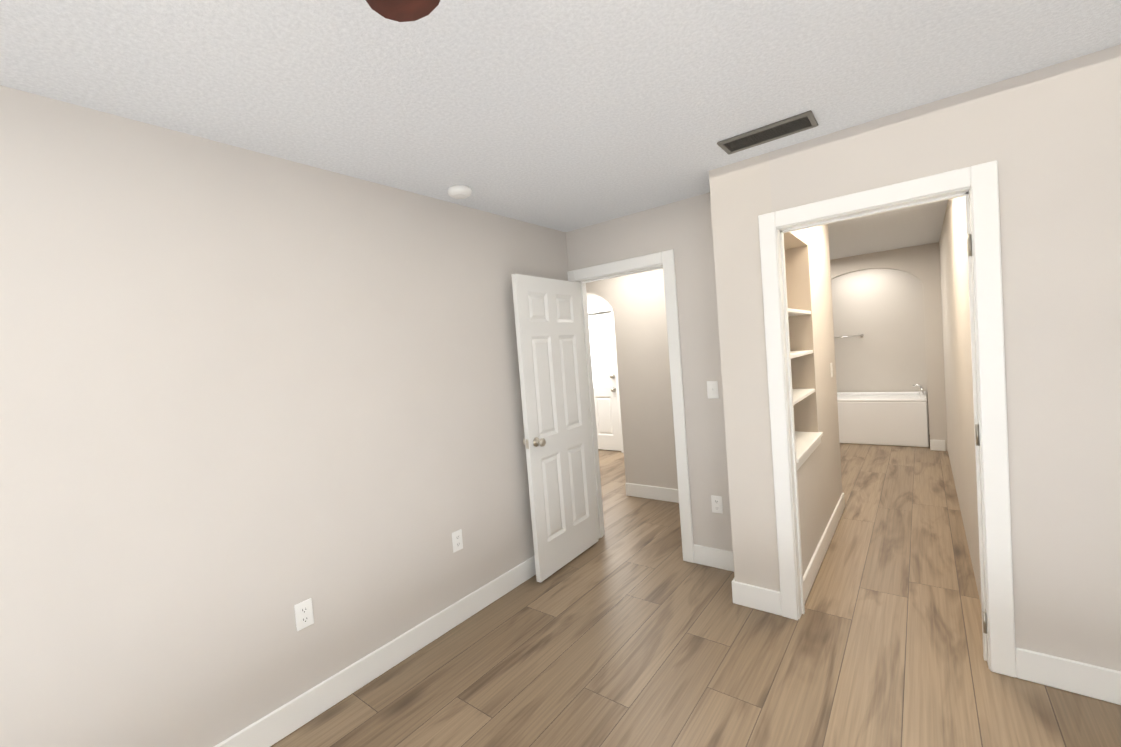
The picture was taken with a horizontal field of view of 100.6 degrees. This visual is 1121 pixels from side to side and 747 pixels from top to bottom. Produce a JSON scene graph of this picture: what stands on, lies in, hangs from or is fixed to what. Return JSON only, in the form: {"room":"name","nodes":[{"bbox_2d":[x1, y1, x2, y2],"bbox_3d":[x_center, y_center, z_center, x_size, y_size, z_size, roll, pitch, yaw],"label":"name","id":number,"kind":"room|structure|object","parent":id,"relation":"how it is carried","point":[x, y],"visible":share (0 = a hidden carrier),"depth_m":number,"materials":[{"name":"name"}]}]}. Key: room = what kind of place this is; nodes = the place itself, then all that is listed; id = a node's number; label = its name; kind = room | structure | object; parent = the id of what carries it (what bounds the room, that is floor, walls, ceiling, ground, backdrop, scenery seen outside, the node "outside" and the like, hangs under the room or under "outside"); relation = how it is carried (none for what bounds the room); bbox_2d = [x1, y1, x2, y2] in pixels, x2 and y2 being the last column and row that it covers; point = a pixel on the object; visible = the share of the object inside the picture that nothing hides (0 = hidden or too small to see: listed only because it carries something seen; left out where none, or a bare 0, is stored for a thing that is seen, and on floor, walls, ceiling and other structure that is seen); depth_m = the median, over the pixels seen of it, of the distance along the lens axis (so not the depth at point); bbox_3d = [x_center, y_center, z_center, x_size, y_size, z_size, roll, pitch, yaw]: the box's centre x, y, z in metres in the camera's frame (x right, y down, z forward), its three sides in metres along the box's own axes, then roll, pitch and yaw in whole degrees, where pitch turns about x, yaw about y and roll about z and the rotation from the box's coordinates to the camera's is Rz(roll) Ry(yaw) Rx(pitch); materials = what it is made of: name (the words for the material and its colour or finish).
{"room":"empty bedroom","nodes":[
{"label":"empty bedroom","id":0,"kind":"room"},
{"bbox_2d":[0,85,568,746],"bbox_3d":[-1.589,0.342,1.556,0.120,2.440,5.740,-3,3,38],"label":"wall","id":1,"kind":"structure","parent":0,"point":[248,399],"depth_m":1.82,"materials":[{"name":"beige paint"}]},
{"bbox_2d":[294,598,313,630],"bbox_3d":[-1.113,1.047,2.022,0.008,0.116,0.072,-3,3,38],"label":"electrical outlet","id":2,"kind":"object","parent":1,"relation":"attached to","point":[304,617],"visible":1,"depth_m":2.02,"materials":[{"name":"white plastic"}]},
{"bbox_2d":[214,556,535,746],"bbox_3d":[-1.451,1.491,1.557,0.015,0.130,5.482,-3,3,38],"label":"baseboard","id":3,"kind":"structure","parent":1,"relation":"attached to","point":[304,708],"depth_m":2.23,"materials":[{"name":"white wood"}]},
{"bbox_2d":[452,529,462,552],"bbox_3d":[-0.595,0.968,2.692,0.008,0.116,0.072,-3,3,38],"label":"electrical outlet","id":4,"kind":"object","parent":1,"relation":"attached to","point":[457,541],"visible":1,"depth_m":2.69,"materials":[{"name":"white plastic"}]},
{"bbox_2d":[0,0,1120,259],"bbox_3d":[0.155,-1.144,3.255,7.050,0.100,10.790,-3,3,38],"label":"ceiling","id":5,"kind":"structure","parent":0,"point":[564,114],"depth_m":1.58,"materials":[{"name":"white paint"}]},
{"bbox_2d":[366,0,439,21],"bbox_3d":[-0.223,-0.612,0.134,1.263,0.630,1.245,-3,3,38],"label":"ceiling fan","id":6,"kind":"object","parent":5,"relation":"hanging from","point":[404,10],"visible":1,"depth_m":0.81,"materials":[{"name":"brown wood"}]},
{"bbox_2d":[447,185,471,198],"bbox_3d":[-0.551,-0.987,2.542,0.130,0.041,0.130,-3,3,38],"label":"smoke detector","id":7,"kind":"object","parent":5,"relation":"attached to","point":[459,191],"visible":0.98,"depth_m":2.50,"materials":[{"name":"white plastic"}]},
{"bbox_2d":[717,110,817,154],"bbox_3d":[0.948,-1.101,2.144,0.400,0.012,0.170,-3,3,38],"label":"ceiling vent","id":8,"kind":"object","parent":5,"relation":"in","point":[804,121],"visible":0.98,"depth_m":2.13,"materials":[{"name":"black metal"}]},
{"bbox_2d":[586,292,608,307],"bbox_3d":[0.603,-0.064,6.935,2.920,2.440,0.120,-3,3,38],"label":"wall","id":9,"kind":"structure","parent":0,"point":[593,300],"depth_m":6.83,"materials":[{"name":"beige paint"}]},
{"bbox_2d":[588,313,620,450],"bbox_3d":[0.466,0.142,7.016,0.900,2.020,0.102,-3,3,38],"label":"entry door","id":10,"kind":"structure","parent":9,"relation":"in","point":[604,380],"depth_m":6.89,"materials":[{"name":"white wood"}]},
{"bbox_2d":[588,305,623,452],"bbox_3d":[0.485,0.093,7.043,1.080,2.135,0.156,-3,3,38],"label":"door frame","id":11,"kind":"structure","parent":9,"relation":"attached to","point":[600,310],"depth_m":6.70,"materials":[{"name":"white wood"}]},
{"bbox_2d":[586,268,677,488],"bbox_3d":[0.130,0.050,5.156,4.350,2.440,0.120,-3,3,38],"label":"wall","id":12,"kind":"structure","parent":0,"point":[636,302],"depth_m":4.55,"materials":[{"name":"beige paint"}]},
{"bbox_2d":[625,483,678,502],"bbox_3d":[1.282,1.157,4.293,1.550,0.130,0.015,-3,3,38],"label":"baseboard","id":13,"kind":"structure","parent":12,"relation":"attached to","point":[672,495],"depth_m":4.58,"materials":[{"name":"white wood"}]},
{"bbox_2d":[566,192,732,551],"bbox_3d":[0.673,0.087,3.344,1.270,2.440,0.120,-3,3,38],"label":"wall","id":14,"kind":"structure","parent":0,"point":[682,229],"depth_m":3.09,"materials":[{"name":"beige paint"}]},
{"bbox_2d":[567,249,693,562],"bbox_3d":[0.523,0.246,3.476,0.900,2.135,0.156,-3,3,38],"label":"door frame","id":15,"kind":"structure","parent":14,"relation":"attached to","point":[664,260],"depth_m":3.20,"materials":[{"name":"white wood"}]},
{"bbox_2d":[511,274,597,582],"bbox_3d":[0.002,0.339,3.319,0.171,2.020,0.745,-3,3,38],"label":"bedroom door","id":16,"kind":"structure","parent":15,"relation":"attached to","point":[552,371],"depth_m":3.26,"materials":[{"name":"white paint"},{"name":"brushed nickel"}]},
{"bbox_2d":[707,381,718,398],"bbox_3d":[0.986,0.106,3.020,0.072,0.116,0.013,-3,3,38],"label":"light switch","id":17,"kind":"object","parent":14,"relation":"attached to","point":[712,389],"visible":1,"depth_m":3.02,"materials":[{"name":"white plastic"}]},
{"bbox_2d":[693,544,733,571],"bbox_3d":[1.068,1.227,3.070,0.390,0.130,0.019,-3,3,38],"label":"baseboard","id":18,"kind":"structure","parent":14,"relation":"attached to","point":[703,555],"depth_m":3.10,"materials":[{"name":"white wood"}]},
{"bbox_2d":[711,495,722,513],"bbox_3d":[1.031,0.864,3.067,0.072,0.116,0.008,-3,3,38],"label":"outlet","id":19,"kind":"object","parent":14,"relation":"attached to","point":[716,502],"visible":1,"depth_m":3.06,"materials":[{"name":"white plastic"}]},
{"bbox_2d":[271,435,1120,746],"bbox_3d":[0.354,1.386,3.365,7.050,0.100,10.790,-3,3,38],"label":"floor","id":20,"kind":"structure","parent":0,"point":[631,627],"depth_m":2.22,"materials":[{"name":"wood"}]},
{"bbox_2d":[837,384,928,446],"bbox_3d":[4.288,0.523,6.365,1.150,0.743,0.840,-3,3,38],"label":"bathtub","id":21,"kind":"object","parent":20,"relation":"on","point":[888,418],"visible":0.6,"depth_m":5.99,"materials":[{"name":"white ceramic"}]},
{"bbox_2d":[595,269,929,434],"bbox_3d":[3.556,-0.320,7.478,6.930,2.440,0.120,-3,3,38],"label":"wall","id":22,"kind":"structure","parent":0,"point":[881,311],"depth_m":6.61,"materials":[{"name":"beige paint"}]},
{"bbox_2d":[834,334,863,337],"bbox_3d":[4.152,-0.541,6.880,0.548,0.048,0.059,-3,3,38],"label":"towel rail","id":23,"kind":"object","parent":22,"relation":"attached to","point":[861,335],"visible":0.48,"depth_m":6.77,"materials":[{"name":"silver metal"}]},
{"bbox_2d":[709,153,841,591],"bbox_3d":[1.619,0.015,3.277,0.310,2.440,1.920,-3,3,38],"label":"wall","id":24,"kind":"structure","parent":0,"point":[740,194],"depth_m":2.58,"materials":[{"name":"beige paint"}]},
{"bbox_2d":[732,578,753,604],"bbox_3d":[1.091,1.237,2.795,0.019,0.130,0.345,-3,3,38],"label":"baseboard","id":25,"kind":"structure","parent":24,"relation":"attached to","point":[740,590],"depth_m":2.64,"materials":[{"name":"white wood"}]},
{"bbox_2d":[788,308,810,315],"bbox_3d":[1.359,-0.377,2.942,0.274,0.022,0.776,-3,3,38],"label":"shelf","id":26,"kind":"object","parent":24,"relation":"attached to","point":[794,312],"visible":0.31,"depth_m":2.91,"materials":[{"name":"white wood"}]},
{"bbox_2d":[790,350,812,358],"bbox_3d":[1.380,-0.114,2.954,0.274,0.022,0.776,-3,3,38],"label":"shelf","id":27,"kind":"object","parent":24,"relation":"attached to","point":[794,354],"visible":0.29,"depth_m":2.92,"materials":[{"name":"white wood"}]},
{"bbox_2d":[792,389,814,404],"bbox_3d":[1.401,0.150,2.965,0.274,0.022,0.776,-3,3,38],"label":"shelf","id":28,"kind":"object","parent":24,"relation":"attached to","point":[799,395],"visible":0.27,"depth_m":2.97,"materials":[{"name":"white wood"}]},
{"bbox_2d":[795,431,822,469],"bbox_3d":[1.437,0.477,2.971,0.305,0.075,0.820,-3,3,38],"label":"sill","id":29,"kind":"structure","parent":24,"relation":"on","point":[807,443],"depth_m":2.93,"materials":[{"name":"white wood"}]},
{"bbox_2d":[803,492,844,601],"bbox_3d":[1.875,1.155,3.274,0.015,0.130,1.800,-3,3,38],"label":"baseboard","id":30,"kind":"structure","parent":24,"relation":"attached to","point":[809,576],"depth_m":3.08,"materials":[{"name":"white wood"}]},
{"bbox_2d":[830,363,832,376],"bbox_3d":[2.181,-0.029,3.738,0.013,0.116,0.072,-3,3,38],"label":"bathroom light switch","id":31,"kind":"object","parent":24,"relation":"attached to","point":[831,368],"visible":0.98,"depth_m":3.72,"materials":[{"name":"white plastic"}]},
{"bbox_2d":[830,242,947,450],"bbox_3d":[3.510,-0.263,6.250,2.520,2.440,0.120,-3,3,38],"label":"wall","id":32,"kind":"structure","parent":0,"point":[921,263],"depth_m":5.50,"materials":[{"name":"beige paint"}]},
{"bbox_2d":[769,44,1120,670],"bbox_3d":[2.040,0.046,1.812,2.150,2.440,0.120,-3,3,38],"label":"wall","id":33,"kind":"structure","parent":0,"point":[1048,139],"depth_m":1.82,"materials":[{"name":"beige paint"}]},
{"bbox_2d":[758,160,1016,677],"bbox_3d":[1.512,0.222,2.239,0.910,2.135,0.156,-3,3,38],"label":"door frame","id":34,"kind":"structure","parent":33,"relation":"attached to","point":[976,186],"depth_m":1.99,"materials":[{"name":"white wood"}]},
{"bbox_2d":[968,234,986,633],"bbox_3d":[1.781,0.270,1.990,0.012,1.710,0.043,-3,3,38],"label":"bathroom jamb hinges","id":35,"kind":"object","parent":34,"relation":"attached to","point":[977,429],"visible":1,"depth_m":1.97,"materials":[{"name":"silver metal"}]},
{"bbox_2d":[1015,647,1120,704],"bbox_3d":[2.407,1.188,1.562,1.265,0.130,0.015,-3,3,38],"label":"baseboard","id":36,"kind":"structure","parent":33,"relation":"attached to","point":[1101,683],"depth_m":1.85,"materials":[{"name":"white wood"}]},
{"bbox_2d":[939,196,980,602],"bbox_3d":[3.508,-0.168,4.092,0.120,2.440,5.300,-3,3,38],"label":"wall","id":37,"kind":"structure","parent":0,"point":[956,339],"depth_m":3.15,"materials":[{"name":"beige paint"}]}
]}

